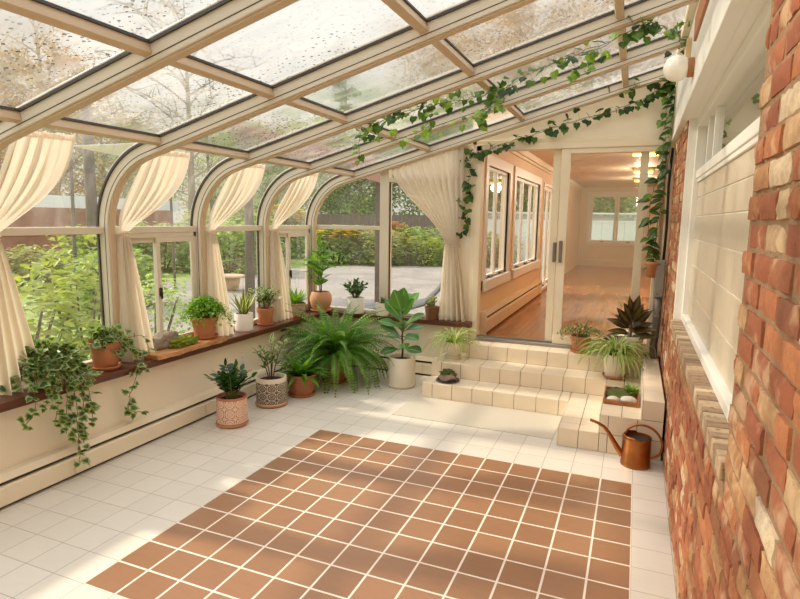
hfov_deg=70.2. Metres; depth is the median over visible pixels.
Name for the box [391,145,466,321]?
curtain
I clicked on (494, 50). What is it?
tree
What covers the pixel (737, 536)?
wall
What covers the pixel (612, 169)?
ceiling
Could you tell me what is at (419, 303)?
lounger
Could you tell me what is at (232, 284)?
bowl
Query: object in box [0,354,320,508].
baseboard heater
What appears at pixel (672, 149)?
cable
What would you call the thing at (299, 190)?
drape
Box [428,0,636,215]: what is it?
tree
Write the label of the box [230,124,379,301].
pergola
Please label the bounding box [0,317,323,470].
wall
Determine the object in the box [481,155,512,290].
window
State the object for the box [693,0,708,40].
trim
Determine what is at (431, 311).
pot
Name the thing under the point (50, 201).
fence
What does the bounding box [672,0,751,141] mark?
trim
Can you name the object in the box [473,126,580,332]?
wall
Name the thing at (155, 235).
window
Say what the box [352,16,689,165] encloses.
ivy vine
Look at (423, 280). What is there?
patio
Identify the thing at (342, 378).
pot
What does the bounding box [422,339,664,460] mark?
tiled steps
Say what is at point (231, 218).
shrub
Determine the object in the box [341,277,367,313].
potted jade
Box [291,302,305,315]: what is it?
pot
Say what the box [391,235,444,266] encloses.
shrub
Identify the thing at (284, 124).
tree
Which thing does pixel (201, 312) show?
potted plant
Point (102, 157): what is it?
tree
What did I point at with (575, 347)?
pot
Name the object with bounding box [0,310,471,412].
trim
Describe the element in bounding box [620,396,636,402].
pebble
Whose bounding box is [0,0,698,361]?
frame
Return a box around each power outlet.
[240,354,244,365]
[396,330,401,339]
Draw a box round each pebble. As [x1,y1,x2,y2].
[606,396,619,400]
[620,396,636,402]
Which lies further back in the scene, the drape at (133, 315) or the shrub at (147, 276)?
the shrub at (147, 276)
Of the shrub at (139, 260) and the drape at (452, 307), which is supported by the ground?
the shrub at (139, 260)
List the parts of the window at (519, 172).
sash, sash, sash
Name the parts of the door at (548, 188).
sash, sash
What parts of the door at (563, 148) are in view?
handle, handle, sliding panel, fixed panel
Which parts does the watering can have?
spout, handle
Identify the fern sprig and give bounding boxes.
[623,383,639,392]
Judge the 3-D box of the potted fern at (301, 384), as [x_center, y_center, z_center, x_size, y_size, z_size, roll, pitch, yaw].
[-0.949,0.721,5.605,0.657,0.442,0.593,4,9,22]
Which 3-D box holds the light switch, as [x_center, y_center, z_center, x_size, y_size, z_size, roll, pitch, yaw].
[0.735,-0.618,6.108,0.074,0.116,0.018,4,9,22]
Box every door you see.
[467,133,676,355]
[539,183,551,289]
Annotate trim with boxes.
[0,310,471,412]
[510,151,583,191]
[670,319,729,480]
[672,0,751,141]
[673,0,724,132]
[676,2,697,54]
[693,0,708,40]
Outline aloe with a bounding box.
[376,297,388,315]
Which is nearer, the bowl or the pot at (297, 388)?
the pot at (297, 388)
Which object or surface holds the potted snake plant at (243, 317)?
on the trim at (17, 399)
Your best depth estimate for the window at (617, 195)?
16.51 m
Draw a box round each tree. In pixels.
[0,22,133,194]
[0,29,149,197]
[0,49,80,169]
[33,93,195,219]
[58,121,204,215]
[83,0,274,225]
[150,124,261,219]
[186,109,333,220]
[263,100,440,222]
[263,124,335,211]
[302,49,374,214]
[380,46,538,184]
[382,58,482,151]
[392,98,549,220]
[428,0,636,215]
[488,107,636,218]
[523,185,637,220]
[525,0,681,216]
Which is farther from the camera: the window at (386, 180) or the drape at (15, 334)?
the window at (386, 180)
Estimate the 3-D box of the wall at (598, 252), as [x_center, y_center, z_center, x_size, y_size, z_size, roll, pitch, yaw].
[6.927,-2.044,16.250,3.660,2.290,0.100,4,9,22]
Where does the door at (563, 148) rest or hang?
in the wall at (643, 121)
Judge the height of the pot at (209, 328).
0.175 m
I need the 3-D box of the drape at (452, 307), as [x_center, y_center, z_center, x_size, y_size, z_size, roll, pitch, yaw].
[0.586,-0.184,6.155,0.335,0.835,0.090,4,9,22]
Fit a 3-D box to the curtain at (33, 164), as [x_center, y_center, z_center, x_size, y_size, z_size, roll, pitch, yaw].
[-2.194,-0.203,3.395,0.469,1.565,0.319,2,8,9]
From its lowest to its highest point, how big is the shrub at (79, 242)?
1.531 m
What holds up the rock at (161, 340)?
on the board
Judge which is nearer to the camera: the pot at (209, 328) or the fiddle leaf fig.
the pot at (209, 328)
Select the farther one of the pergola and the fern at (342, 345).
the pergola
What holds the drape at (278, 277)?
hanging from the curtain at (299, 191)
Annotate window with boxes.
[0,227,102,371]
[116,226,197,336]
[206,226,261,329]
[269,225,309,310]
[317,170,438,318]
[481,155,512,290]
[510,166,541,278]
[585,192,648,246]
[673,0,771,422]
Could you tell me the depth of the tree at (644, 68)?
30.27 m
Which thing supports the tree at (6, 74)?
on the ground
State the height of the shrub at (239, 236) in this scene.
1.767 m
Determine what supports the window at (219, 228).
attached to the frame
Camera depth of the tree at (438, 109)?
36.34 m
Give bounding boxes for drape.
[0,130,75,231]
[0,239,35,394]
[117,234,154,361]
[118,151,189,231]
[206,232,233,335]
[208,164,265,229]
[270,231,292,321]
[271,173,318,228]
[392,146,464,245]
[439,244,466,321]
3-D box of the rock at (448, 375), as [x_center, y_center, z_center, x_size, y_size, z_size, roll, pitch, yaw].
[0.476,0.746,5.646,0.236,0.126,0.236,4,9,22]
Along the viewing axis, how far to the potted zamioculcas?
4.70 m
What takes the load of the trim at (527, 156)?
attached to the wall at (494, 295)
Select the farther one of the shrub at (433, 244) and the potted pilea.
the shrub at (433, 244)
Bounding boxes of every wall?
[0,207,171,267]
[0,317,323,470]
[324,81,676,363]
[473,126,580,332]
[577,187,673,264]
[659,0,799,598]
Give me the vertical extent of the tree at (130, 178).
8.021 m
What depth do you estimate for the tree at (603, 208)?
28.06 m
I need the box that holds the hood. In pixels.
[623,430,636,440]
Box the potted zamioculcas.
[203,357,256,428]
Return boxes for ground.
[13,224,545,359]
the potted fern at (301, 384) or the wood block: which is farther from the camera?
the potted fern at (301, 384)
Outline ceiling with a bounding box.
[486,113,676,186]
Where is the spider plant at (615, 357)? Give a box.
[576,335,655,381]
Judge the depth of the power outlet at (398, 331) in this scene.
6.50 m
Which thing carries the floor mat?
on the floor at (321, 495)
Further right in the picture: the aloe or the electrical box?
the electrical box
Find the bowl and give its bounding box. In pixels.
[225,278,239,290]
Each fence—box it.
[34,195,178,210]
[281,212,634,259]
[486,212,636,265]
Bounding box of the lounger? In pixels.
[364,283,440,309]
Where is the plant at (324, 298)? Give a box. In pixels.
[303,231,336,311]
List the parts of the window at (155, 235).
sash, frame, frame, sash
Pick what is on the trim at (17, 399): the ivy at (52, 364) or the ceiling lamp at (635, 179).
the ivy at (52, 364)
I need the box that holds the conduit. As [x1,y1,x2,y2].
[649,297,661,358]
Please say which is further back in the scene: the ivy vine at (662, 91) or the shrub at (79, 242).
the shrub at (79, 242)
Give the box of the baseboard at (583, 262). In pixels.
[580,259,667,267]
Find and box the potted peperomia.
[248,284,281,325]
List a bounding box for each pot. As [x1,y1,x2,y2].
[87,340,121,367]
[191,314,218,336]
[216,391,247,425]
[256,306,273,323]
[287,372,315,395]
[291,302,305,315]
[323,355,348,381]
[347,296,363,313]
[388,353,414,386]
[425,305,438,319]
[570,334,590,350]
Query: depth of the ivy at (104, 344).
4.04 m
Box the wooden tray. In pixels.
[603,386,639,407]
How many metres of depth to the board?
4.57 m
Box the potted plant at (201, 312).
[175,295,235,339]
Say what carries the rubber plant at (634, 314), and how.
on the tiled steps
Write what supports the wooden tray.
on the tiled steps
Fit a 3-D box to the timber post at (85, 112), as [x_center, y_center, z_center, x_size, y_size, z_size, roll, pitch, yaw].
[-6.046,-2.074,11.119,0.222,4.331,0.227,4,9,22]
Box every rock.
[152,330,178,350]
[436,368,459,382]
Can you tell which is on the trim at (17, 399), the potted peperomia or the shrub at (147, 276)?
the potted peperomia
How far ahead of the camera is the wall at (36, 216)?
19.17 m
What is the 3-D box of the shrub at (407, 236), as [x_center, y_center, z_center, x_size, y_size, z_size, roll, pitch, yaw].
[0.052,-2.093,23.300,1.740,1.218,1.917,-1,8,-10]
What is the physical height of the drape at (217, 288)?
0.956 m
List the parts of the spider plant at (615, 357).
pot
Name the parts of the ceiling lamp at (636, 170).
lamp shade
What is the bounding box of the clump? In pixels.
[168,334,199,348]
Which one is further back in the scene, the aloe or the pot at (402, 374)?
the aloe
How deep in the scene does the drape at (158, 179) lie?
4.18 m
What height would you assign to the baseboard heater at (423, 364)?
0.211 m
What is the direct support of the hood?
attached to the watering can
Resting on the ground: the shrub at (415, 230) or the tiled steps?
the shrub at (415, 230)
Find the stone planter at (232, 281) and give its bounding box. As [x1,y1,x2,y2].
[224,274,244,290]
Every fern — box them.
[273,350,330,397]
[274,298,399,397]
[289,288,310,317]
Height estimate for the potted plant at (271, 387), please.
0.660 m
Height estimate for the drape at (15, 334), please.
0.956 m
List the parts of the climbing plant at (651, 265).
pot, stem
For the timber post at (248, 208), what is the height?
2.931 m
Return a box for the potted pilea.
[557,321,604,353]
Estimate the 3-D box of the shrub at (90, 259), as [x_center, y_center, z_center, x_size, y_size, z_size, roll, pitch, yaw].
[-3.209,0.152,5.612,1.223,1.688,1.325,-5,10,-35]
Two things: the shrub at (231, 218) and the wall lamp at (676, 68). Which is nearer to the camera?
the wall lamp at (676, 68)
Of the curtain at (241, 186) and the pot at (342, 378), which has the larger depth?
the pot at (342, 378)
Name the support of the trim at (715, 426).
attached to the wall at (737, 536)
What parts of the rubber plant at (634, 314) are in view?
pot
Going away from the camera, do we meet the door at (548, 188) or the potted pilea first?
the potted pilea
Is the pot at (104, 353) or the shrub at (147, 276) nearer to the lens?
the pot at (104, 353)
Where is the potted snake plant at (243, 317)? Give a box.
[229,288,256,331]
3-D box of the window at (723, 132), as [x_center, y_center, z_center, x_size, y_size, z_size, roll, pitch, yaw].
[1.623,-0.448,2.846,0.290,1.600,3.000,4,9,22]
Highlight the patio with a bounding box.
[144,265,545,335]
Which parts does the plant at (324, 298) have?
pot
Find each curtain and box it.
[0,130,75,394]
[115,151,189,361]
[205,164,265,335]
[269,173,318,321]
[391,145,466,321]
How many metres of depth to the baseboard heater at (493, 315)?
7.50 m
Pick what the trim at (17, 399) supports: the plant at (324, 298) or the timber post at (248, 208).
the plant at (324, 298)
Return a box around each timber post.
[80,104,98,302]
[244,197,254,318]
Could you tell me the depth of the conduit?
5.39 m
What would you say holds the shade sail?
on the patio
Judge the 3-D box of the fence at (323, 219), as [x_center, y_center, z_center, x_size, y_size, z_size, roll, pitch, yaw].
[1.209,-2.939,26.157,17.600,2.050,0.132,4,9,22]
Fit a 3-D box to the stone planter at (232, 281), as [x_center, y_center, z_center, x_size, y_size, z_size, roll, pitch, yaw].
[-4.016,-0.402,13.497,0.719,0.371,0.719,4,9,22]
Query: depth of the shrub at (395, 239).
21.48 m
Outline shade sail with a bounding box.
[69,143,212,287]
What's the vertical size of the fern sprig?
0.079 m
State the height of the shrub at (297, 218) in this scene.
2.478 m
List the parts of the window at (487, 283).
sash, sash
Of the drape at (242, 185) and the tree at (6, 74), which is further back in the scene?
the tree at (6, 74)
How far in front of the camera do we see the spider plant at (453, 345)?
5.92 m
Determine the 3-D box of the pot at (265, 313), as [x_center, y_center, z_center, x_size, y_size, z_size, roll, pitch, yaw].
[-1.378,0.163,5.826,0.184,0.160,0.184,4,9,22]
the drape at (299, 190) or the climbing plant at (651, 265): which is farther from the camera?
the drape at (299, 190)
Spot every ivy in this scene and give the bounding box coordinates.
[0,333,102,467]
[75,323,156,420]
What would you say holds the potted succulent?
on the trim at (17, 399)
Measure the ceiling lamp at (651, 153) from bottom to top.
0.085 m
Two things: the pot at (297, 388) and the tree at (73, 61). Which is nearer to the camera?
the pot at (297, 388)
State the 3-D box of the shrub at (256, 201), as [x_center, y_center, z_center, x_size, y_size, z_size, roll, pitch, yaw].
[-8.172,-3.718,28.769,4.360,2.827,4.646,-3,9,-24]
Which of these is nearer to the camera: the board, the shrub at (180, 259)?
the board
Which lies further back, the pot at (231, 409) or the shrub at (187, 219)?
the shrub at (187, 219)
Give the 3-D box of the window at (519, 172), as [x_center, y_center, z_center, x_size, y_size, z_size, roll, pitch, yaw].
[1.968,-1.185,8.825,0.110,1.520,2.340,4,9,22]
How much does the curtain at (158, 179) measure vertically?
1.561 m
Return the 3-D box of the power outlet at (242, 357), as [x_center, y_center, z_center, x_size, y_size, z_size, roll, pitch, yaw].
[-1.510,0.583,5.458,0.009,0.116,0.074,4,9,22]
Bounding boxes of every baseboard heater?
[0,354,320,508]
[349,350,436,375]
[479,279,541,334]
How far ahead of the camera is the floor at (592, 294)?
9.03 m
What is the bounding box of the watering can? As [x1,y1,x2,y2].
[590,419,663,469]
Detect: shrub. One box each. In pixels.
[6,244,68,290]
[13,259,100,360]
[17,234,101,360]
[47,224,151,273]
[58,249,178,313]
[97,273,191,334]
[132,221,189,272]
[176,204,256,259]
[179,219,282,273]
[207,199,274,220]
[216,212,285,264]
[242,204,306,257]
[304,224,373,265]
[345,230,413,266]
[368,221,414,259]
[391,226,443,262]
[391,234,420,260]
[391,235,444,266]
[486,231,524,267]
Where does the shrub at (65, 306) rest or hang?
on the ground
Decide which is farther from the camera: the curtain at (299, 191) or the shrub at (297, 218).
the shrub at (297, 218)
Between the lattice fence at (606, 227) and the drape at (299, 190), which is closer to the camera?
the drape at (299, 190)
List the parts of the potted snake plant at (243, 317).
pot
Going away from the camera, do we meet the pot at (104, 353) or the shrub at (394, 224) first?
the pot at (104, 353)
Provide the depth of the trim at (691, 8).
3.80 m
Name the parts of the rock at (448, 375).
plate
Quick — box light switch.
[465,236,469,246]
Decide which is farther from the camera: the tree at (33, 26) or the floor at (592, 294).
the tree at (33, 26)
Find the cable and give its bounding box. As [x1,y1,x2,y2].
[662,148,673,259]
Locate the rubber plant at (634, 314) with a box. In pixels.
[603,295,655,358]
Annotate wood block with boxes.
[685,38,691,57]
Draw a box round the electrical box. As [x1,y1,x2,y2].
[653,259,665,297]
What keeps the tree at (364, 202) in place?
on the ground
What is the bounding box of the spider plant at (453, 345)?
[422,327,484,361]
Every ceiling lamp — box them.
[631,152,657,156]
[632,167,654,173]
[633,177,651,181]
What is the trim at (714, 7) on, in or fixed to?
attached to the wall at (737, 536)
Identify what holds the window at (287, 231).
attached to the frame
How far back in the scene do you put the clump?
4.63 m
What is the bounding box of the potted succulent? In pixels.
[425,294,438,319]
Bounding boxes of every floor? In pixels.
[0,366,676,598]
[471,265,666,358]
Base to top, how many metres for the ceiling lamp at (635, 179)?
0.085 m
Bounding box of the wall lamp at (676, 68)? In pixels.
[663,55,694,81]
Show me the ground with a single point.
(296, 262)
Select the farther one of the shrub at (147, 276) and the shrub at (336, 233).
the shrub at (336, 233)
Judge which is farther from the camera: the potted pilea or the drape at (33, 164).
the potted pilea
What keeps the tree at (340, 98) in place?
on the ground
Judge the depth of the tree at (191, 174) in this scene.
27.90 m
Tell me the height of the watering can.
0.310 m
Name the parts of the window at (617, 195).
sash, sash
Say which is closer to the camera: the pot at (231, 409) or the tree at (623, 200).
the pot at (231, 409)
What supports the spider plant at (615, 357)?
on the tiled steps
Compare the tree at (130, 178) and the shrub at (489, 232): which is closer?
the shrub at (489, 232)
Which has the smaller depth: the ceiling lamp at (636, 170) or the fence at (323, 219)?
the ceiling lamp at (636, 170)
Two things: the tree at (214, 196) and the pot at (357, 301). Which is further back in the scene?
the tree at (214, 196)
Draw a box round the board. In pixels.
[144,336,226,359]
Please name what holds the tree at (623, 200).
on the ground
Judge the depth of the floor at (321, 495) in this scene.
3.34 m
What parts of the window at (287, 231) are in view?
sash, sash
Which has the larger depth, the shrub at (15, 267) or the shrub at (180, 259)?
the shrub at (180, 259)
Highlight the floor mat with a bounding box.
[392,396,561,438]
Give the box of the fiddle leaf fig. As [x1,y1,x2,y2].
[378,288,424,388]
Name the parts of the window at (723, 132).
panel, rail, pane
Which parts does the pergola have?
post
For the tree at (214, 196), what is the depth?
39.80 m
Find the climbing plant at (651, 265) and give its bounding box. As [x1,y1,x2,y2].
[637,87,675,277]
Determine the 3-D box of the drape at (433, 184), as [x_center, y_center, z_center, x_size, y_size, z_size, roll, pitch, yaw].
[0.280,-1.129,6.162,0.841,1.075,0.078,4,9,22]
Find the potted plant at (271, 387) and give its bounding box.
[252,333,288,408]
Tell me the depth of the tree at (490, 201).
30.84 m
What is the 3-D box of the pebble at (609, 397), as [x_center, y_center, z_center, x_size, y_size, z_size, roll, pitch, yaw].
[1.712,0.795,4.571,0.105,0.042,0.080,4,9,22]
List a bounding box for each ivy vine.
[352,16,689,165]
[456,76,675,238]
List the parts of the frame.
pane, pane, pane, pane, pane, pane, pane, pane, pane, pane, pane, pane, pane, pane, pane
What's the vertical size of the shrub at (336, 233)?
1.593 m
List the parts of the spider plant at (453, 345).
pot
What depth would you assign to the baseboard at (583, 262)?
16.61 m
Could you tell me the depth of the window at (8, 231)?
3.75 m
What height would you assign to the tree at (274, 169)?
7.775 m
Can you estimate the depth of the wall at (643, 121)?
5.61 m

